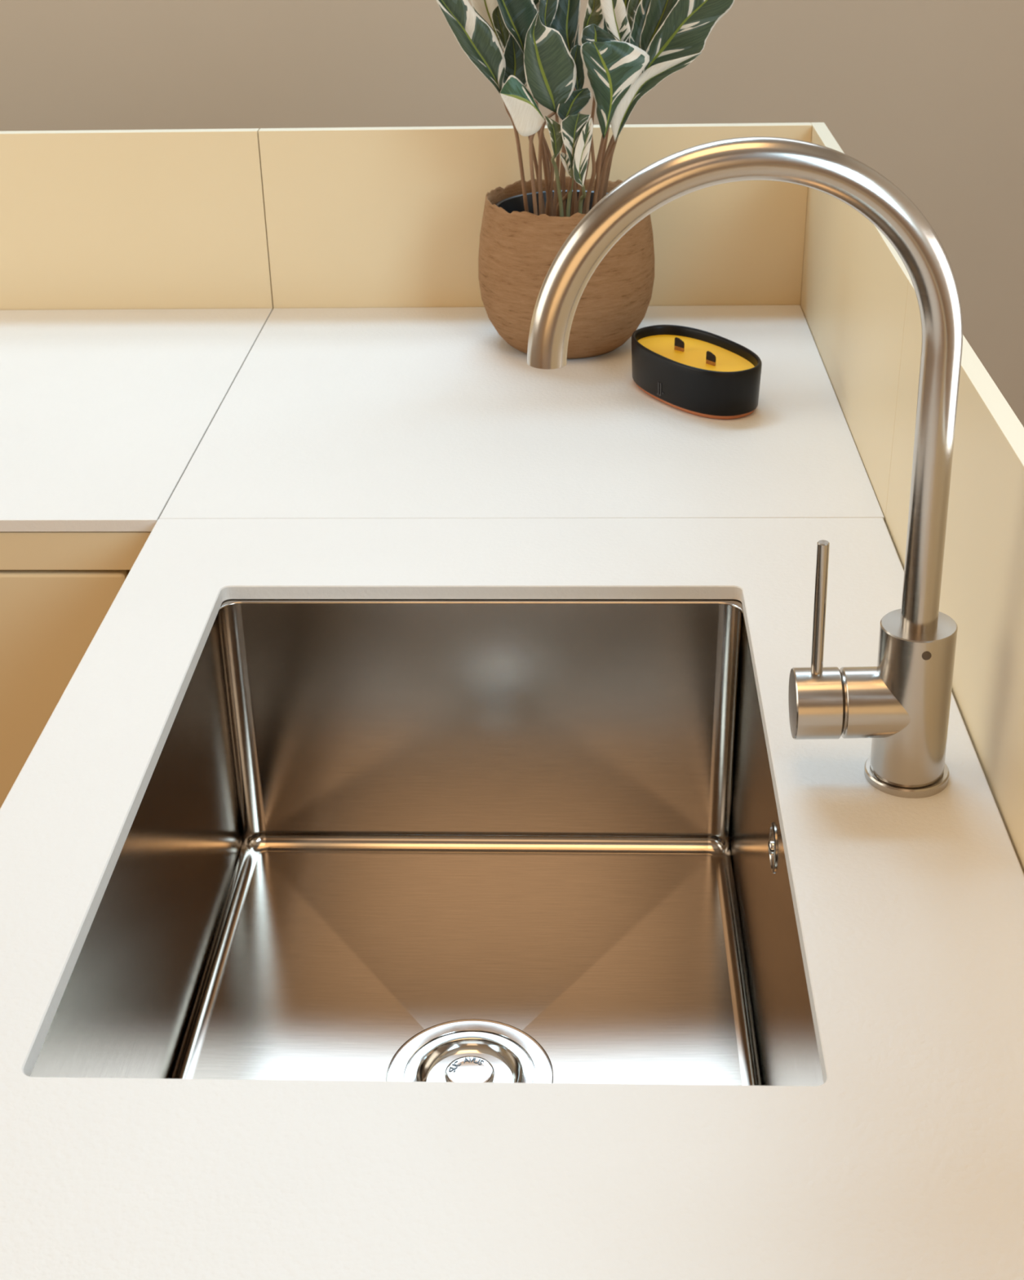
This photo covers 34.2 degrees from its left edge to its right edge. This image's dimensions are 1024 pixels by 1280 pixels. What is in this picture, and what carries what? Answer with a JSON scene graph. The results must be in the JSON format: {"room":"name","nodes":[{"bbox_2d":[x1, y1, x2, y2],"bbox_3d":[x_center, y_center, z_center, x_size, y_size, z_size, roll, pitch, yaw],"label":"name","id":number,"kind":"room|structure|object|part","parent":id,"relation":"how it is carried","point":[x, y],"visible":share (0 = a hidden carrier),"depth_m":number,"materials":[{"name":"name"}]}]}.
{"room":"kitchen","nodes":[
{"label":"kitchen","id":0,"kind":"room"},
{"bbox_2d":[0,0,1023,427],"bbox_3d":[-0.274,-1.390,2.664,3.480,2.900,0.150,0,28,2],"label":"wall","id":1,"kind":"structure","parent":0,"point":[927,95],"depth_m":2.81,"materials":[{"name":"beige paint"}]},
{"bbox_3d":[-0.348,1.266,0.884,3.780,0.100,5.800,0,28,2],"label":"floor","id":2,"kind":"structure","parent":0,"visible":0},
{"bbox_2d":[0,531,151,808],"bbox_3d":[-1.025,0.154,1.941,1.480,0.888,0.606,0,28,2],"label":"base cabinet","id":3,"kind":"object","parent":2,"relation":"on","point":[57,588],"visible":0.18,"depth_m":1.48,"materials":[{"name":"beige paint"}]},
{"bbox_3d":[-1.043,-0.083,1.482,1.480,0.036,0.022,0,28,2],"label":"rail","id":4,"kind":"part","parent":3,"relation":"part of","materials":[{"name":"beige paint"}]},
{"bbox_2d":[0,308,272,531],"bbox_3d":[-1.043,-0.244,1.730,1.499,0.012,0.613,0,28,2],"label":"countertop","id":5,"kind":"structure","parent":3,"relation":"on","point":[104,413],"depth_m":1.68,"materials":[{"name":"stone"}]},
{"bbox_2d":[0,128,273,310],"bbox_3d":[-1.034,-0.483,1.959,1.499,0.216,0.015,0,28,2],"label":"panel","id":6,"kind":"object","parent":5,"relation":"attached to","point":[170,219],"visible":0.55,"depth_m":1.93,"materials":[{"name":"beige paint"}]},
{"bbox_2d":[159,305,884,519],"bbox_3d":[0.017,-0.243,1.690,0.620,0.012,0.609,0,28,2],"label":"countertop","id":7,"kind":"structure","parent":3,"relation":"on","point":[330,412],"depth_m":1.59,"materials":[{"name":"stone"}]},
{"bbox_2d":[258,122,812,308],"bbox_3d":[0.026,-0.481,1.917,0.620,0.216,0.015,0,28,2],"label":"panel","id":8,"kind":"object","parent":7,"relation":"attached to","point":[357,217],"visible":0.49,"depth_m":1.91,"materials":[{"name":"beige paint"}]},
{"bbox_2d":[478,176,654,359],"bbox_3d":[0.059,-0.401,1.796,0.190,0.164,0.190,0,28,2],"label":"planter","id":9,"kind":"object","parent":7,"relation":"on","point":[517,250],"visible":0.7,"depth_m":1.73,"materials":[{"name":"ceramic"}]},
{"bbox_2d":[436,0,734,217],"bbox_3d":[0.069,-0.515,1.728,0.302,0.359,0.166,0,28,2],"label":"potted plant","id":10,"kind":"object","parent":9,"relation":"in","point":[543,52],"visible":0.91,"depth_m":1.65,"materials":[{"name":"green plant"}]},
{"bbox_3d":[0.007,-0.473,1.729,0.029,0.171,0.005,-4,28,-6],"label":"stem","id":11,"kind":"part","parent":10,"relation":"part of","materials":[{"name":"brown plant"}]},
{"bbox_3d":[0.015,-0.508,1.748,0.044,0.215,0.022,0,28,2],"label":"stem","id":12,"kind":"part","parent":10,"relation":"part of","materials":[{"name":"brown plant"}]},
{"bbox_3d":[0.025,-0.454,1.706,0.013,0.158,0.025,-7,29,-11],"label":"stem","id":13,"kind":"part","parent":10,"relation":"part of","materials":[{"name":"brown plant"}]},
{"bbox_3d":[0.029,-0.497,1.730,0.027,0.212,0.023,0,28,2],"label":"stem","id":14,"kind":"part","parent":10,"relation":"part of","materials":[{"name":"brown plant"}]},
{"bbox_3d":[0.035,-0.499,1.776,0.024,0.172,0.005,8,29,16],"label":"stem","id":15,"kind":"part","parent":10,"relation":"part of","materials":[{"name":"brown plant"}]},
{"bbox_3d":[0.026,-0.482,1.746,0.037,0.170,0.006,-2,28,-2],"label":"stem","id":16,"kind":"part","parent":10,"relation":"part of","materials":[{"name":"brown plant"}]},
{"bbox_3d":[0.035,-0.463,1.716,0.011,0.165,0.032,-14,31,-23],"label":"stem","id":17,"kind":"part","parent":10,"relation":"part of","materials":[{"name":"brown plant"}]},
{"bbox_3d":[0.059,-0.409,1.792,0.156,0.114,0.156,0,28,2],"label":"nursery pot","id":18,"kind":"part","parent":10,"relation":"part of","materials":[{"name":"black plastic"}]},
{"bbox_3d":[0.044,-0.510,1.725,0.009,0.238,0.039,4,29,9],"label":"stem","id":19,"kind":"part","parent":10,"relation":"part of","materials":[{"name":"plant"}]},
{"bbox_3d":[0.046,-0.439,1.712,0.008,0.126,0.031,8,30,17],"label":"stem","id":20,"kind":"part","parent":10,"relation":"part of","materials":[{"name":"green plant"}]},
{"bbox_3d":[0.052,-0.461,1.721,0.005,0.156,0.033,-8,29,-13],"label":"stem","id":21,"kind":"part","parent":10,"relation":"part of","materials":[{"name":"green plant"}]},
{"bbox_3d":[0.056,-0.433,1.725,0.008,0.102,0.036,-13,30,-22],"label":"stem","id":22,"kind":"part","parent":10,"relation":"part of","materials":[{"name":"green plant"}]},
{"bbox_3d":[0.058,-0.504,1.772,0.012,0.184,0.006,-21,34,-32],"label":"stem","id":23,"kind":"part","parent":10,"relation":"part of","materials":[{"name":"brown plant"}]},
{"bbox_3d":[0.061,-0.433,1.713,0.006,0.113,0.033,-4,28,-6],"label":"stem","id":24,"kind":"part","parent":10,"relation":"part of","materials":[{"name":"green plant"}]},
{"bbox_3d":[0.066,-0.500,1.738,0.011,0.208,0.023,0,28,2],"label":"stem","id":25,"kind":"part","parent":10,"relation":"part of","materials":[{"name":"brown plant"}]},
{"bbox_3d":[0.067,-0.475,1.724,0.006,0.176,0.032,-3,28,-3],"label":"stem","id":26,"kind":"part","parent":10,"relation":"part of","materials":[{"name":"plant"}]},
{"bbox_3d":[0.073,-0.425,1.713,0.008,0.098,0.039,-4,28,-4],"label":"stem","id":27,"kind":"part","parent":10,"relation":"part of","materials":[{"name":"green plant"}]},
{"bbox_3d":[0.080,-0.496,1.719,0.007,0.218,0.048,-15,31,-25],"label":"stem","id":28,"kind":"part","parent":10,"relation":"part of","materials":[{"name":"plant"}]},
{"bbox_3d":[0.081,-0.454,1.706,0.011,0.156,0.045,-3,28,-4],"label":"stem","id":29,"kind":"part","parent":10,"relation":"part of","materials":[{"name":"brown plant"}]},
{"bbox_3d":[0.092,-0.502,1.725,0.042,0.223,0.044,0,28,2],"label":"stem","id":30,"kind":"part","parent":10,"relation":"part of","materials":[{"name":"brown plant"}]},
{"bbox_3d":[0.090,-0.450,1.714,0.007,0.141,0.034,-12,30,-19],"label":"stem","id":31,"kind":"part","parent":10,"relation":"part of","materials":[{"name":"brown plant"}]},
{"bbox_3d":[0.107,-0.490,1.737,0.054,0.190,0.033,0,28,2],"label":"stem","id":32,"kind":"part","parent":10,"relation":"part of","materials":[{"name":"brown plant"}]},
{"bbox_3d":[0.097,-0.502,1.770,0.025,0.180,0.005,-5,28,-7],"label":"stem","id":33,"kind":"part","parent":10,"relation":"part of","materials":[{"name":"brown plant"}]},
{"bbox_3d":[0.112,-0.505,1.751,0.053,0.204,0.007,20,34,33],"label":"stem","id":34,"kind":"part","parent":10,"relation":"part of","materials":[{"name":"brown plant"}]},
{"bbox_3d":[0.097,-0.456,1.733,0.023,0.134,0.032,0,28,2],"label":"stem","id":35,"kind":"part","parent":10,"relation":"part of","materials":[{"name":"brown plant"}]},
{"bbox_3d":[0.112,-0.501,1.742,0.052,0.205,0.033,0,28,2],"label":"stem","id":36,"kind":"part","parent":10,"relation":"part of","materials":[{"name":"brown plant"}]},
{"bbox_2d":[631,324,762,419],"bbox_3d":[0.183,-0.270,1.667,0.089,0.052,0.168,-17,32,-27],"label":"candle","id":37,"kind":"object","parent":7,"relation":"on","point":[690,370],"visible":1,"depth_m":1.64,"materials":[{"name":"ceramic"}]},
{"bbox_2d":[800,122,911,522],"bbox_3d":[0.333,-0.336,1.635,0.015,0.216,0.626,0,28,2],"label":"panel","id":38,"kind":"object","parent":7,"relation":"attached to","point":[855,286],"visible":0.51,"depth_m":1.55,"materials":[{"name":"beige paint"}]},
{"bbox_3d":[-0.005,0.560,1.144,0.612,0.888,1.068,0,28,2],"label":"cabinet","id":39,"kind":"object","parent":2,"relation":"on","visible":0},
{"bbox_2d":[0,517,1023,1279],"bbox_3d":[-0.015,0.161,0.936,0.619,0.012,1.100,0,28,2],"label":"countertop","id":40,"kind":"structure","parent":39,"relation":"on","point":[907,1161],"depth_m":0.81,"materials":[{"name":"stone"}]},
{"bbox_2d":[30,599,823,1086],"bbox_3d":[-0.033,0.204,1.124,0.453,0.240,0.586,0,28,2],"label":"sink","id":41,"kind":"object","parent":40,"relation":"in","point":[529,841],"visible":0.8,"depth_m":1.31,"materials":[{"name":"metal"}]},
{"bbox_3d":[-0.030,0.309,1.170,0.035,0.013,0.035,0,28,2],"label":"strainer knob","id":42,"kind":"part","parent":41,"relation":"part of","materials":[{"name":"silver metal"}]},
{"bbox_2d":[417,1040,522,1082],"bbox_3d":[-0.030,0.310,1.171,0.074,0.008,0.074,0,28,2],"label":"drain","id":43,"kind":"object","parent":41,"relation":"on","point":[459,1061],"depth_m":1.19,"materials":[{"name":"silver metal"}]},
{"bbox_2d":[527,136,963,798],"bbox_3d":[0.142,-0.090,0.966,0.263,0.398,0.052,0,28,3],"label":"tap","id":44,"kind":"object","parent":40,"relation":"on","point":[902,703],"visible":1,"depth_m":0.93,"materials":[{"name":"silver metal"}]},
{"bbox_3d":[0.186,-0.017,1.003,0.007,0.092,0.007,-1,28,3],"label":"lever","id":45,"kind":"part","parent":44,"relation":"part of","materials":[{"name":"silver metal"}]},
{"bbox_2d":[885,280,1023,874],"bbox_3d":[0.302,0.071,0.875,0.015,0.216,1.099,0,28,2],"label":"panel","id":46,"kind":"object","parent":40,"relation":"attached to","point":[983,583],"visible":0.55,"depth_m":1.06,"materials":[{"name":"beige paint"}]}
]}

